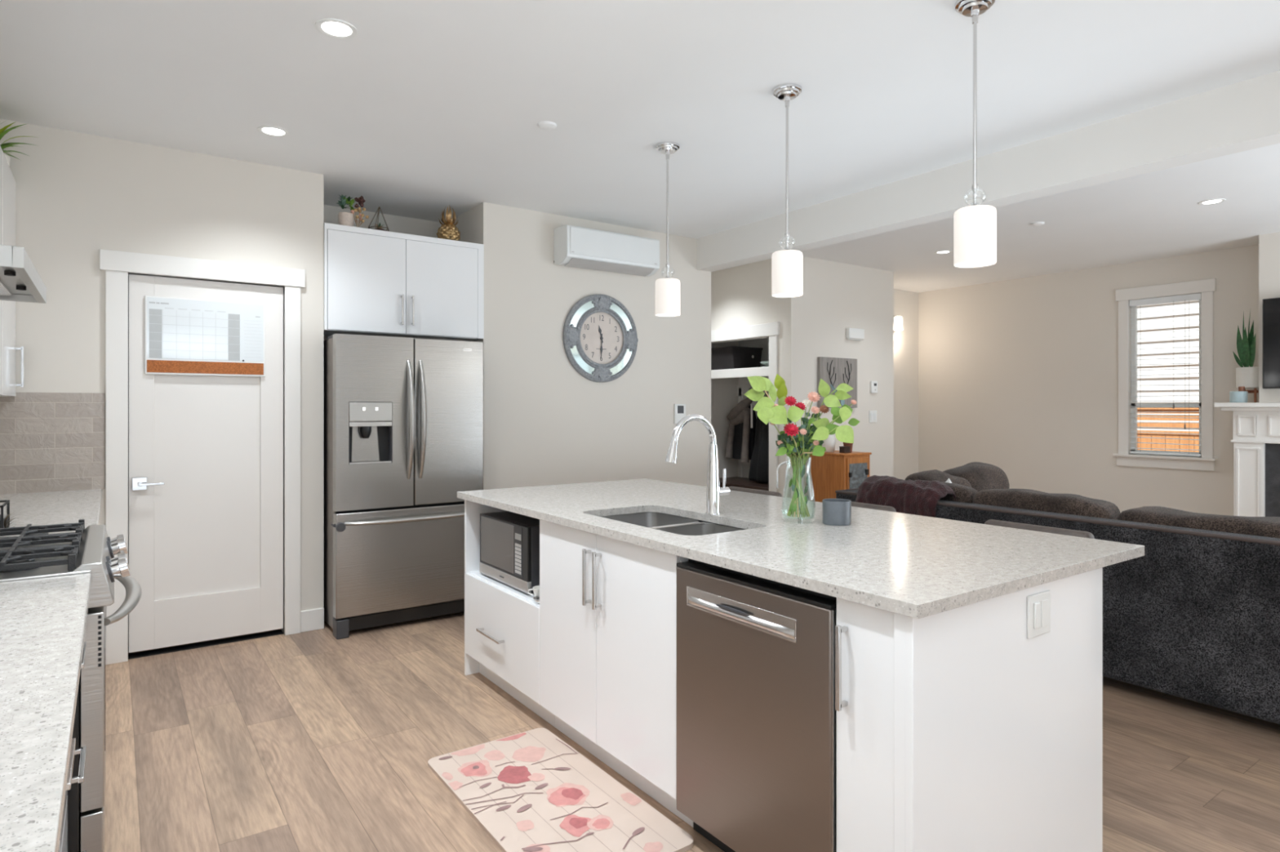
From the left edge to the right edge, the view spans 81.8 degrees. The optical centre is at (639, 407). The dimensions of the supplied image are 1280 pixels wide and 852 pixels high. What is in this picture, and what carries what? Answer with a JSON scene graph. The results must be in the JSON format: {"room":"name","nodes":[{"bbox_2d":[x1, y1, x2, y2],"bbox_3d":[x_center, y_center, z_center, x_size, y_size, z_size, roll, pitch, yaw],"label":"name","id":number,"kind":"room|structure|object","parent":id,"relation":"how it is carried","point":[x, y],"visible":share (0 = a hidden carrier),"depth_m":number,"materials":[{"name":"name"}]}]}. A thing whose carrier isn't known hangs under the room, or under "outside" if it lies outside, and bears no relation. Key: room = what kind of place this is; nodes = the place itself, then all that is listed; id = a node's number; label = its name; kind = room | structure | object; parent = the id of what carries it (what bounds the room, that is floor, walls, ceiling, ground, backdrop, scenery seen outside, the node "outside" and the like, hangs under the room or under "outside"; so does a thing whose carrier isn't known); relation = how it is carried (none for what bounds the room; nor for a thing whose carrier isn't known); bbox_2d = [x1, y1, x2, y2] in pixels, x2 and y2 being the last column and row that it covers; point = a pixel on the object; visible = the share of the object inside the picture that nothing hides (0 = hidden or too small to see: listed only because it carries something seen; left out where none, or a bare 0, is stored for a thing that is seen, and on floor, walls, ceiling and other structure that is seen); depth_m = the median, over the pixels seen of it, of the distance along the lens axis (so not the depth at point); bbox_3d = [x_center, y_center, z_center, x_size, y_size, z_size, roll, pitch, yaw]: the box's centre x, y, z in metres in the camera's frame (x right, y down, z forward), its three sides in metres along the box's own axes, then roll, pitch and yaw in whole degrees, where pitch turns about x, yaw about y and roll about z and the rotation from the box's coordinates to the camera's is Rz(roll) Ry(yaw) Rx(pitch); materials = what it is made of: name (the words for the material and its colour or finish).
{"room":"kitchen","nodes":[
{"label":"kitchen","id":0,"kind":"room"},
{"bbox_2d":[0,119,711,635],"bbox_3d":[-2.157,-0.035,5.982,4.815,2.740,2.755,0,0,-35],"label":"wall","id":1,"kind":"structure","parent":0,"point":[78,195],"depth_m":4.45,"materials":[{"name":"beige paint"}]},
{"bbox_2d":[99,248,305,664],"bbox_3d":[-2.400,0.260,4.117,0.983,2.150,0.060,0,0,-35],"label":"trim","id":2,"kind":"structure","parent":1,"relation":"attached to","point":[117,265],"depth_m":3.94,"materials":[{"name":"white paint"}]},
{"bbox_2d":[128,274,283,653],"bbox_3d":[-2.395,0.298,4.120,0.749,2.009,0.093,0,0,-35],"label":"door","id":3,"kind":"structure","parent":1,"relation":"in","point":[206,452],"depth_m":4.12,"materials":[{"name":"white paint"}]},
{"bbox_2d":[145,295,265,377],"bbox_3d":[-2.406,-0.387,4.112,0.578,0.420,0.022,0,0,-35],"label":"calendar board","id":4,"kind":"object","parent":3,"relation":"attached to","point":[184,336],"visible":1,"depth_m":4.10,"materials":[{"name":"white paper"}]},
{"bbox_2d":[128,630,284,659],"bbox_3d":[-2.428,1.333,4.167,0.753,0.004,0.086,0,0,-35],"label":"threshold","id":5,"kind":"structure","parent":1,"relation":"in","point":[134,655],"depth_m":4.15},
{"bbox_2d":[300,608,324,632],"bbox_3d":[-1.961,1.272,4.421,0.132,0.125,0.014,0,0,-35],"label":"baseboard","id":6,"kind":"structure","parent":1,"relation":"attached to","point":[310,620],"depth_m":4.42,"materials":[{"name":"white paint"}]},
{"bbox_2d":[323,222,484,341],"bbox_3d":[-1.580,-0.789,4.889,1.027,0.647,0.406,0,0,-35],"label":"upper cabinet","id":7,"kind":"object","parent":1,"relation":"attached to","point":[376,282],"visible":0.89,"depth_m":4.71,"materials":[{"name":"white wood"}]},
{"bbox_2d":[336,195,357,226],"bbox_3d":[-1.836,-1.219,4.628,0.125,0.212,0.118,0,0,-19],"label":"succulent pot","id":8,"kind":"object","parent":7,"relation":"on","point":[346,219],"visible":0.95,"depth_m":4.61,"materials":[{"name":"white ceramic"}]},
{"bbox_2d":[350,195,368,226],"bbox_3d":[-1.780,-1.226,4.688,0.114,0.225,0.074,0,0,-35],"label":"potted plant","id":9,"kind":"object","parent":7,"relation":"on","point":[361,201],"visible":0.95,"depth_m":4.68,"materials":[{"name":"brown plant"}]},
{"bbox_2d":[368,206,389,231],"bbox_3d":[-1.681,-1.203,4.765,0.134,0.178,0.104,0,0,-35],"label":"terrarium","id":10,"kind":"object","parent":7,"relation":"on","point":[379,227],"visible":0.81,"depth_m":4.75,"materials":[{"name":"brown metal"}]},
{"bbox_2d":[436,204,460,240],"bbox_3d":[-1.301,-1.244,5.029,0.158,0.263,0.158,0,0,-35],"label":"ornament","id":11,"kind":"object","parent":7,"relation":"on","point":[448,230],"visible":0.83,"depth_m":4.98,"materials":[{"name":"gold metal"}]},
{"bbox_2d":[562,294,638,382],"bbox_3d":[-0.287,-0.522,5.595,0.658,0.668,0.042,0,0,-35],"label":"wall clock","id":12,"kind":"object","parent":1,"relation":"attached to","point":[600,339],"visible":1,"depth_m":5.58,"materials":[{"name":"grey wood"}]},
{"bbox_2d":[553,224,659,276],"bbox_3d":[-0.235,-1.159,5.534,0.820,0.275,0.204,0,0,-35],"label":"air conditioner","id":13,"kind":"object","parent":1,"relation":"attached to","point":[575,246],"visible":1,"depth_m":5.42,"materials":[{"name":"white plastic"}]},
{"bbox_2d":[674,404,685,423],"bbox_3d":[0.327,0.054,6.049,0.114,0.162,0.020,0,0,-35],"label":"wall control","id":14,"kind":"object","parent":1,"relation":"attached to","point":[679,409],"visible":0.78,"depth_m":6.03,"materials":[{"name":"white plastic"}]},
{"bbox_2d":[0,0,1279,293],"bbox_3d":[1.748,-1.455,3.887,8.940,0.100,10.900,0,0,-35],"label":"ceiling","id":15,"kind":"structure","parent":0,"point":[433,105],"depth_m":3.36,"materials":[{"name":"paint"}]},
{"bbox_2d":[257,125,289,137],"bbox_3d":[-1.866,-1.402,3.763,0.148,0.006,0.148,0,0,-35],"label":"recessed light","id":16,"kind":"object","parent":15,"relation":"in","point":[274,131],"visible":1,"depth_m":3.76,"materials":[{"name":"white plastic"}]},
{"bbox_2d":[315,18,358,39],"bbox_3d":[-1.126,-1.402,2.744,0.148,0.006,0.148,0,0,-35],"label":"recessed light","id":17,"kind":"object","parent":15,"relation":"in","point":[335,28],"visible":1,"depth_m":2.74,"materials":[{"name":"white plastic"}]},
{"bbox_2d":[537,120,556,130],"bbox_3d":[-0.461,-1.397,3.678,0.096,0.016,0.096,0,0,-35],"label":"smoke detector","id":18,"kind":"object","parent":15,"relation":"attached to","point":[547,126],"visible":1,"depth_m":3.65,"materials":[{"name":"paint"}]},
{"bbox_2d":[655,142,680,316],"bbox_3d":[0.149,-0.950,3.976,0.136,0.910,0.136,0,0,-35],"label":"pendant light","id":19,"kind":"object","parent":15,"relation":"hanging from","point":[668,290],"visible":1,"depth_m":3.93,"materials":[{"name":"white glass"}]},
{"bbox_2d":[771,83,803,297],"bbox_3d":[0.652,-0.950,3.271,0.136,0.910,0.136,0,0,-35],"label":"pendant light","id":20,"kind":"object","parent":15,"relation":"hanging from","point":[787,264],"visible":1,"depth_m":3.23,"materials":[{"name":"white glass"}]},
{"bbox_2d":[953,0,996,267],"bbox_3d":[1.160,-0.950,2.559,0.136,0.910,0.136,0,0,-35],"label":"pendant light","id":21,"kind":"object","parent":15,"relation":"hanging from","point":[975,226],"visible":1,"depth_m":2.53,"materials":[{"name":"white glass"}]},
{"bbox_2d":[696,71,1279,271],"bbox_3d":[2.843,-1.275,2.976,0.155,0.260,7.945,0,0,-35],"label":"ceiling beam","id":22,"kind":"structure","parent":15,"relation":"attached to","point":[1243,116],"depth_m":3.88,"materials":[{"name":"paint"}]},
{"bbox_2d":[104,611,1279,851],"bbox_3d":[1.748,1.375,3.887,8.940,0.080,10.900,0,0,-35],"label":"floor","id":23,"kind":"structure","parent":0,"point":[314,740],"depth_m":2.84,"materials":[{"name":"brown wood"}]},
{"bbox_2d":[57,737,75,851],"bbox_3d":[-1.185,0.894,1.027,0.632,0.881,0.948,0,0,-35],"label":"base cabinet","id":24,"kind":"object","parent":23,"relation":"on","point":[73,740],"visible":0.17,"depth_m":1.19,"materials":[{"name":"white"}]},
{"bbox_2d":[0,573,91,851],"bbox_3d":[-0.806,0.438,0.500,0.643,0.030,2.950,0,0,-35],"label":"countertop","id":25,"kind":"structure","parent":24,"relation":"on","point":[43,620],"depth_m":1.07,"materials":[{"name":"stone"}]},
{"bbox_2d":[0,519,142,851],"bbox_3d":[-1.837,0.846,2.056,0.747,0.939,0.772,0,0,-35],"label":"gas range","id":26,"kind":"object","parent":23,"relation":"on","point":[34,553],"visible":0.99,"depth_m":1.91,"materials":[{"name":"silver metal"}]},
{"bbox_2d":[0,531,91,582],"bbox_3d":[-1.884,0.409,2.022,0.630,0.048,0.772,0,0,-35],"label":"cooktop","id":27,"kind":"object","parent":26,"relation":"in","point":[28,555],"depth_m":1.95,"materials":[{"name":"silver metal"}]},
{"bbox_2d":[79,576,142,812],"bbox_3d":[-1.592,0.777,2.229,0.148,0.515,0.757,0,0,-35],"label":"oven","id":28,"kind":"object","parent":26,"relation":"in","point":[93,677],"depth_m":1.90,"materials":[{"name":"metal"}]},
{"bbox_2d":[59,641,86,851],"bbox_3d":[-1.562,0.894,1.555,0.632,0.881,0.346,0,0,-35],"label":"base cabinet","id":29,"kind":"object","parent":23,"relation":"on","point":[82,751],"visible":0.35,"depth_m":1.73,"materials":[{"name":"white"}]},
{"bbox_2d":[323,333,483,639],"bbox_3d":[-1.585,0.453,4.780,0.917,1.765,0.876,0,0,-35],"label":"refrigerator","id":30,"kind":"object","parent":23,"relation":"on","point":[403,416],"visible":0.84,"depth_m":4.44,"materials":[{"name":"silver metal"}]},
{"bbox_2d":[464,499,555,728],"bbox_3d":[-0.323,0.894,3.592,0.856,0.882,0.807,0,0,-35],"label":"base cabinet","id":31,"kind":"object","parent":23,"relation":"on","point":[502,620],"visible":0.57,"depth_m":3.38,"materials":[{"name":"white wood"}]},
{"bbox_2d":[479,511,539,593],"bbox_3d":[-0.481,0.672,3.539,0.393,0.298,0.518,0,0,-35],"label":"microwave","id":32,"kind":"object","parent":31,"relation":"in","point":[509,541],"visible":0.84,"depth_m":3.37,"materials":[{"name":"grey plastic"}]},
{"bbox_2d":[427,728,693,851],"bbox_3d":[-0.314,1.327,2.510,0.499,0.016,0.992,0,0,-35],"label":"floor mat","id":33,"kind":"object","parent":23,"relation":"on","point":[529,791],"visible":1,"depth_m":2.47,"materials":[{"name":"beige plastic"}]},
{"bbox_2d":[539,511,746,826],"bbox_3d":[0.171,0.894,2.899,0.856,0.882,0.906,0,0,-35],"label":"base cabinet","id":34,"kind":"object","parent":23,"relation":"on","point":[608,606],"visible":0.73,"depth_m":2.60,"materials":[{"name":"white wood"}]},
{"bbox_2d":[457,479,1144,618],"bbox_3d":[0.312,0.438,2.980,1.166,0.030,2.606,0,0,-35],"label":"countertop","id":35,"kind":"structure","parent":34,"relation":"on","point":[917,566],"depth_m":2.27,"materials":[{"name":"stone"}]},
{"bbox_2d":[601,512,745,535],"bbox_3d":[0.110,0.556,2.814,0.391,0.204,0.723,0,0,-35],"label":"double sink","id":36,"kind":"object","parent":35,"relation":"in","point":[657,521],"visible":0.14,"depth_m":3.02,"materials":[{"name":"silver metal"}]},
{"bbox_2d":[665,413,729,515],"bbox_3d":[0.227,0.225,2.894,0.310,0.396,0.060,0,0,-35],"label":"kitchen faucet","id":37,"kind":"object","parent":35,"relation":"on","point":[713,491],"visible":1,"depth_m":2.92,"materials":[{"name":"silver metal"}]},
{"bbox_2d":[781,456,816,520],"bbox_3d":[0.586,0.304,2.733,0.127,0.238,0.127,0,0,-35],"label":"glass vase","id":38,"kind":"object","parent":35,"relation":"on","point":[788,456],"visible":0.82,"depth_m":2.72,"materials":[{"name":"glass"}]},
{"bbox_2d":[744,376,808,516],"bbox_3d":[0.499,0.144,2.700,0.238,0.516,0.047,0,0,-14],"label":"leafy branch","id":39,"kind":"object","parent":38,"relation":"in","point":[759,384],"visible":0.74,"depth_m":2.67,"materials":[{"name":"green plant"}]},
{"bbox_2d":[752,396,804,517],"bbox_3d":[0.526,0.182,2.660,0.220,0.440,0.115,0,0,-35],"label":"leafy branch","id":40,"kind":"object","parent":38,"relation":"in","point":[767,412],"visible":0.8,"depth_m":2.63,"materials":[{"name":"green plant"}]},
{"bbox_2d":[773,373,801,487],"bbox_3d":[0.561,0.138,2.740,0.123,0.527,0.052,0,0,19],"label":"leafy branch","id":41,"kind":"object","parent":38,"relation":"in","point":[780,383],"visible":0.7,"depth_m":2.75,"materials":[{"name":"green plant"}]},
{"bbox_2d":[783,422,801,514],"bbox_3d":[0.575,0.229,2.684,0.053,0.346,0.175,0,0,33],"label":"flower","id":42,"kind":"object","parent":38,"relation":"in","point":[791,429],"visible":0.92,"depth_m":2.62,"materials":[{"name":"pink plant"}]},
{"bbox_2d":[775,412,826,517],"bbox_3d":[0.597,0.210,2.743,0.198,0.382,0.137,0,0,-9],"label":"stems","id":43,"kind":"object","parent":38,"relation":"in","point":[789,445],"visible":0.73,"depth_m":2.71,"materials":[{"name":"green plant"}]},
{"bbox_2d":[795,444,824,517],"bbox_3d":[0.604,0.269,2.692,0.046,0.266,0.146,0,0,-35],"label":"leafy branch","id":44,"kind":"object","parent":38,"relation":"in","point":[819,451],"visible":0.85,"depth_m":2.65,"materials":[{"name":"green plant"}]},
{"bbox_2d":[791,423,853,514],"bbox_3d":[0.645,0.231,2.672,0.240,0.342,0.084,0,0,32],"label":"leafy branch","id":45,"kind":"object","parent":38,"relation":"in","point":[843,433],"visible":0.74,"depth_m":2.64,"materials":[{"name":"green plant"}]},
{"bbox_2d":[788,404,859,516],"bbox_3d":[0.670,0.196,2.690,0.252,0.412,0.099,0,0,14],"label":"leafy branch","id":46,"kind":"object","parent":38,"relation":"in","point":[842,415],"visible":0.83,"depth_m":2.67,"materials":[{"name":"green plant"}]},
{"bbox_2d":[795,378,853,517],"bbox_3d":[0.671,0.148,2.713,0.225,0.508,0.056,0,0,6],"label":"leafy branch","id":47,"kind":"object","parent":38,"relation":"in","point":[830,401],"visible":0.82,"depth_m":2.72,"materials":[{"name":"green plant"}]},
{"bbox_2d":[822,498,851,525],"bbox_3d":[0.713,0.380,2.680,0.101,0.086,0.101,0,0,-35],"label":"candle jar","id":48,"kind":"object","parent":35,"relation":"on","point":[836,512],"visible":1,"depth_m":2.64,"materials":[{"name":"grey glass"}]},
{"bbox_2d":[719,476,768,491],"bbox_3d":[1.224,1.058,7.610,0.570,0.555,1.264,0,0,-35],"label":"bench","id":49,"kind":"object","parent":23,"relation":"on","point":[737,482],"visible":0.2,"depth_m":7.55,"materials":[{"name":"brown wood"}]},
{"bbox_2d":[728,486,782,497],"bbox_3d":[0.460,0.886,3.841,0.410,0.899,0.400,0,0,-35],"label":"counter stool","id":50,"kind":"object","parent":23,"relation":"on","point":[731,488],"visible":0.09,"depth_m":3.90,"materials":[{"name":"grey plastic"}]},
{"bbox_2d":[676,558,836,851],"bbox_3d":[0.600,0.892,2.263,0.794,0.876,0.612,0,0,-35],"label":"dishwasher","id":51,"kind":"object","parent":23,"relation":"on","point":[757,713],"visible":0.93,"depth_m":2.01,"materials":[{"name":"silver metal"}]},
{"bbox_2d":[809,450,871,502],"bbox_3d":[1.857,0.875,6.833,0.384,0.920,0.430,0,0,-35],"label":"cabinet","id":52,"kind":"object","parent":23,"relation":"on","point":[832,472],"visible":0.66,"depth_m":6.70,"materials":[{"name":"brown wood"}]},
{"bbox_2d":[822,434,835,452],"bbox_3d":[1.753,0.325,6.876,0.130,0.180,0.130,0,0,-35],"label":"vase","id":53,"kind":"object","parent":52,"relation":"on","point":[829,443],"visible":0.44,"depth_m":6.82,"materials":[{"name":"ceramic"}]},
{"bbox_2d":[835,597,893,851],"bbox_3d":[0.855,0.894,1.941,0.856,0.882,0.198,0,0,-35],"label":"base cabinet","id":54,"kind":"object","parent":23,"relation":"on","point":[864,634],"visible":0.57,"depth_m":1.72,"materials":[{"name":"white wood"}]},
{"bbox_2d":[851,502,896,512],"bbox_3d":[0.855,0.886,3.288,0.410,0.899,0.400,0,0,-35],"label":"counter stool","id":55,"kind":"object","parent":23,"relation":"on","point":[870,506],"visible":0.05,"depth_m":3.30,"materials":[{"name":"grey plastic"}]},
{"bbox_2d":[893,567,1102,851],"bbox_3d":[0.953,0.894,1.895,0.918,0.882,0.049,0,0,-35],"label":"island end panel","id":56,"kind":"object","parent":23,"relation":"on","point":[998,731],"visible":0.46,"depth_m":1.82,"materials":[{"name":"white wood"}]},
{"bbox_2d":[984,520,1094,538],"bbox_3d":[1.323,0.886,2.632,0.410,0.899,0.400,0,0,-35],"label":"counter stool","id":57,"kind":"object","parent":23,"relation":"on","point":[994,522],"visible":0.14,"depth_m":2.70,"materials":[{"name":"grey leather"}]},
{"bbox_2d":[835,488,1279,724],"bbox_3d":[2.713,0.936,4.072,1.553,0.798,2.881,0,0,-35],"label":"sectional sofa","id":58,"kind":"object","parent":23,"relation":"on","point":[1195,617],"visible":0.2,"depth_m":3.21,"materials":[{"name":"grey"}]},
{"bbox_2d":[855,475,956,517],"bbox_3d":[1.593,0.619,4.446,0.243,0.393,0.584,0,0,-35],"label":"throw blanket","id":59,"kind":"object","parent":58,"relation":"on","point":[917,497],"visible":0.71,"depth_m":4.35,"materials":[{"name":"fabric"}]},
{"bbox_2d":[905,469,972,488],"bbox_3d":[1.966,0.660,4.903,0.475,0.495,0.321,0,0,-35],"label":"cushion","id":60,"kind":"object","parent":58,"relation":"on","point":[930,475],"visible":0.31,"depth_m":4.83,"materials":[{"name":"grey fabric"}]},
{"bbox_2d":[939,481,977,503],"bbox_3d":[1.851,0.674,4.453,0.257,0.440,0.393,0,0,-35],"label":"cushion","id":61,"kind":"object","parent":58,"relation":"on","point":[964,494],"visible":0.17,"depth_m":4.29,"materials":[{"name":"grey fabric"}]},
{"bbox_2d":[942,462,1008,491],"bbox_3d":[2.340,0.652,5.183,0.621,0.516,0.293,0,0,-35],"label":"cushion","id":62,"kind":"object","parent":58,"relation":"on","point":[980,476],"visible":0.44,"depth_m":5.05,"materials":[{"name":"grey fabric"}]},
{"bbox_2d":[972,488,1120,519],"bbox_3d":[2.177,0.676,4.001,0.261,0.444,0.756,0,0,-35],"label":"cushion","id":63,"kind":"object","parent":58,"relation":"on","point":[1023,499],"visible":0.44,"depth_m":3.88,"materials":[{"name":"grey fabric"}]},
{"bbox_2d":[1117,506,1279,538],"bbox_3d":[2.684,0.688,3.287,0.259,0.426,1.050,0,0,-35],"label":"cushion","id":64,"kind":"object","parent":58,"relation":"on","point":[1266,526],"visible":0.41,"depth_m":3.33,"materials":[{"name":"grey fabric"}]},
{"bbox_2d":[1213,402,1279,516],"bbox_3d":[5.607,0.650,5.494,0.596,1.374,2.035,0,0,-35],"label":"fireplace mantel","id":65,"kind":"object","parent":23,"relation":"on","point":[1255,440],"visible":0.73,"depth_m":6.00,"materials":[{"name":"white paint"}]},
{"bbox_2d":[1229,386,1248,402],"bbox_3d":[5.003,-0.104,6.178,0.120,0.135,0.119,0,0,-35],"label":"planter","id":66,"kind":"object","parent":65,"relation":"on","point":[1241,396],"visible":0.83,"depth_m":6.14,"materials":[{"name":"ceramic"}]},
{"bbox_2d":[1232,310,1258,402],"bbox_3d":[5.177,-0.442,6.278,0.179,0.807,0.179,0,0,9],"label":"snake plant","id":67,"kind":"object","parent":65,"relation":"on","point":[1247,377],"visible":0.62,"depth_m":6.26,"materials":[{"name":"green plant"}]},
{"bbox_2d":[1213,402,1279,411],"bbox_3d":[5.607,-0.004,5.494,0.596,0.067,2.035,0,0,-35],"label":"mantel shelf","id":68,"kind":"object","parent":65,"relation":"attached to","point":[1235,406],"depth_m":5.97,"materials":[{"name":"white paint"}]},
{"bbox_3d":[-2.587,0.894,2.992,0.633,0.881,1.607,0,0,-35],"label":"base cabinet","id":69,"kind":"object","parent":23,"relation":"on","visible":0},
{"bbox_2d":[0,488,102,537],"bbox_3d":[-2.584,0.438,2.992,0.643,0.030,1.613,0,0,-35],"label":"countertop","id":70,"kind":"structure","parent":69,"relation":"on","point":[49,508],"depth_m":3.13,"materials":[{"name":"stone"}]},
{"bbox_2d":[0,500,25,528],"bbox_3d":[-2.215,0.375,2.510,0.215,0.094,0.186,0,0,-35],"label":"terrarium","id":71,"kind":"object","parent":70,"relation":"on","point":[5,520],"visible":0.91,"depth_m":2.50,"materials":[{"name":"brown metal"}]},
{"bbox_2d":[4,511,25,528],"bbox_3d":[-2.114,0.382,2.508,0.064,0.058,0.026,0,0,-14],"label":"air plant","id":72,"kind":"object","parent":71,"relation":"on","point":[5,519],"depth_m":2.50,"materials":[{"name":"plant"}]},
{"bbox_2d":[737,337,768,478],"bbox_3d":[1.490,-0.035,7.800,0.075,2.740,1.270,0,0,-35],"label":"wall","id":73,"kind":"structure","parent":0,"point":[744,385],"depth_m":8.18,"materials":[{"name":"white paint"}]},
{"bbox_2d":[711,256,893,500],"bbox_3d":[1.203,-0.035,8.363,1.530,2.740,2.780,0,0,-35],"label":"wall","id":74,"kind":"structure","parent":0,"point":[837,296],"depth_m":7.32,"materials":[{"name":"beige paint"}]},
{"bbox_2d":[711,366,768,378],"bbox_3d":[1.201,-0.342,7.594,0.625,0.090,1.266,0,0,-35],"label":"closet shelf","id":75,"kind":"object","parent":74,"relation":"attached to","point":[752,371],"visible":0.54,"depth_m":7.35,"materials":[{"name":"white paint"}]},
{"bbox_2d":[711,346,762,369],"bbox_3d":[0.966,-0.505,7.850,0.438,0.234,0.510,0,0,-35],"label":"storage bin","id":76,"kind":"object","parent":75,"relation":"on","point":[731,357],"visible":0.79,"depth_m":7.65,"materials":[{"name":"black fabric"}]},
{"bbox_2d":[724,397,756,462],"bbox_3d":[1.091,0.237,7.963,0.276,0.691,0.450,0,0,-35],"label":"coat","id":77,"kind":"object","parent":74,"relation":"hanging from","point":[740,435],"visible":0.88,"depth_m":7.85,"materials":[{"name":"black fabric"}]},
{"bbox_2d":[726,397,752,425],"bbox_3d":[1.061,0.048,7.897,0.141,0.312,0.344,0,0,-35],"label":"hood","id":78,"kind":"object","parent":77,"relation":"attached to","point":[740,415],"depth_m":7.82,"materials":[{"name":"beige fabric"}]},
{"bbox_2d":[711,321,779,492],"bbox_3d":[0.940,0.270,7.389,0.028,2.130,1.220,0,0,-35],"label":"trim","id":79,"kind":"structure","parent":74,"relation":"attached to","point":[771,330],"depth_m":6.97,"materials":[{"name":"white paint"}]},
{"bbox_2d":[817,356,857,408],"bbox_3d":[1.912,-0.235,7.132,0.545,0.480,0.045,0,0,-35],"label":"picture","id":80,"kind":"object","parent":74,"relation":"attached to","point":[835,371],"visible":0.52,"depth_m":7.12,"materials":[{"name":"grey paint"}]},
{"bbox_2d":[845,328,864,341],"bbox_3d":[2.118,-0.718,7.277,0.230,0.115,0.050,0,0,-35],"label":"door chime","id":81,"kind":"object","parent":74,"relation":"attached to","point":[851,334],"visible":1,"depth_m":7.25,"materials":[{"name":"white plastic"}]},
{"bbox_2d":[893,288,918,479],"bbox_3d":[2.758,-0.035,8.661,1.550,2.740,0.100,0,0,-35],"label":"wall","id":82,"kind":"structure","parent":0,"point":[905,303],"depth_m":8.92,"materials":[{"name":"beige paint"}]},
{"bbox_2d":[1026,590,1050,639],"bbox_3d":[1.039,0.538,1.918,0.115,0.110,0.012,0,0,-35],"label":"island outlet","id":83,"kind":"object","parent":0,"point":[1038,605],"visible":1,"depth_m":1.91,"materials":[{"name":"white plastic"}]},
{"bbox_2d":[1034,602,1040,629],"bbox_3d":[1.023,0.536,1.904,0.027,0.067,0.006,0,0,-35],"label":"dimmer switch","id":84,"kind":"object","parent":83,"relation":"attached to","point":[1037,605],"depth_m":1.90,"materials":[{"name":"white plastic"}]},
{"bbox_2d":[1041,599,1048,627],"bbox_3d":[1.057,0.537,1.930,0.033,0.069,0.002,0,0,-35],"label":"light switch","id":85,"kind":"object","parent":83,"relation":"attached to","point":[1044,602],"depth_m":1.93,"materials":[{"name":"white plastic"}]},
{"bbox_2d":[918,244,1258,515],"bbox_3d":[5.927,-0.035,5.640,0.100,2.740,8.700,0,0,-35],"label":"wall","id":86,"kind":"structure","parent":0,"point":[1019,377],"depth_m":7.74,"materials":[{"name":"beige paint"}]},
{"bbox_2d":[1112,278,1217,471],"bbox_3d":[4.942,-0.289,6.964,0.145,1.725,0.830,0,0,-35],"label":"window","id":87,"kind":"structure","parent":86,"relation":"in","point":[1206,462],"depth_m":6.92,"materials":[{"name":"white paint"}]},
{"bbox_2d":[1258,231,1279,402],"bbox_3d":[5.702,-0.035,5.498,0.430,2.740,1.630,0,0,-35],"label":"wall","id":88,"kind":"structure","parent":0,"point":[1268,244],"depth_m":5.99,"materials":[{"name":"beige paint"}]},
{"bbox_2d":[1262,297,1279,388],"bbox_3d":[5.446,-0.509,5.410,0.086,0.721,1.385,0,0,-35],"label":"television","id":89,"kind":"object","parent":88,"relation":"attached to","point":[1271,307],"visible":1,"depth_m":5.90,"materials":[{"name":"black glass"}]},
{"bbox_3d":[-1.083,-0.035,0.244,0.100,2.740,8.055,0,0,-35],"label":"wall","id":90,"kind":"structure","parent":0,"visible":0},
{"bbox_2d":[0,146,23,396],"bbox_3d":[-2.708,-0.582,2.900,0.334,1.060,1.619,0,0,-35],"label":"upper cabinet","id":91,"kind":"object","parent":90,"relation":"attached to","point":[7,182],"visible":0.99,"depth_m":3.38,"materials":[{"name":"white wood"}]},
{"bbox_2d":[0,121,37,165],"bbox_3d":[-3.028,-1.243,3.460,0.344,0.262,0.248,0,0,-35],"label":"spiky plant","id":92,"kind":"object","parent":91,"relation":"on","point":[2,133],"visible":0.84,"depth_m":3.48,"materials":[{"name":"green plant"}]},
{"bbox_2d":[0,392,104,493],"bbox_3d":[-3.047,0.175,3.648,0.656,0.496,0.009,0,0,-35],"label":"tile backsplash","id":93,"kind":"structure","parent":90,"relation":"attached to","point":[50,442],"depth_m":3.71,"materials":[{"name":"beige tile"}]},
{"label":"outside","id":94,"kind":"structure","parent":0,"visible":0},
{"bbox_3d":[8.379,1.685,9.047,7.850,0.100,13.000,0,0,-35],"label":"ground","id":95,"kind":"structure","parent":94,"visible":0},
{"bbox_2d":[1128,293,1201,456],"bbox_3d":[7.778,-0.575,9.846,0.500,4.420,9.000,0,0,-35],"label":"window blind","id":96,"kind":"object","parent":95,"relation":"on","point":[1148,380],"visible":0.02,"depth_m":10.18,"materials":[{"name":"white plastic"}]},
{"bbox_2d":[1137,408,1199,452],"bbox_3d":[6.221,0.815,8.517,0.080,1.640,6.243,0,0,-35],"label":"fence","id":97,"kind":"object","parent":95,"relation":"on","point":[1140,411],"visible":0.09,"depth_m":8.61,"materials":[{"name":"orange wood"}]},
{"bbox_3d":[1.424,-0.145,7.673,0.182,0.160,0.036,0,0,-35],"label":"coat hook","id":98,"kind":"object","parent":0,"visible":0},
{"bbox_2d":[748,395,768,483],"bbox_3d":[1.349,0.325,7.573,0.287,0.880,0.610,0,0,-35],"label":"coat","id":99,"kind":"object","parent":98,"relation":"hanging from","point":[759,464],"visible":0.28,"depth_m":7.52,"materials":[{"name":"black fabric"}]},
{"bbox_3d":[-2.029,-0.754,1.918,0.300,0.716,0.752,0,0,-35],"label":"upper cabinet","id":100,"kind":"object","parent":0,"visible":0},
{"bbox_2d":[0,244,46,303],"bbox_3d":[-1.944,-0.368,1.979,0.511,0.053,0.758,0,0,-35],"label":"range hood","id":101,"kind":"object","parent":100,"relation":"attached to","point":[20,280],"visible":1,"depth_m":2.07,"materials":[{"name":"silver metal"}]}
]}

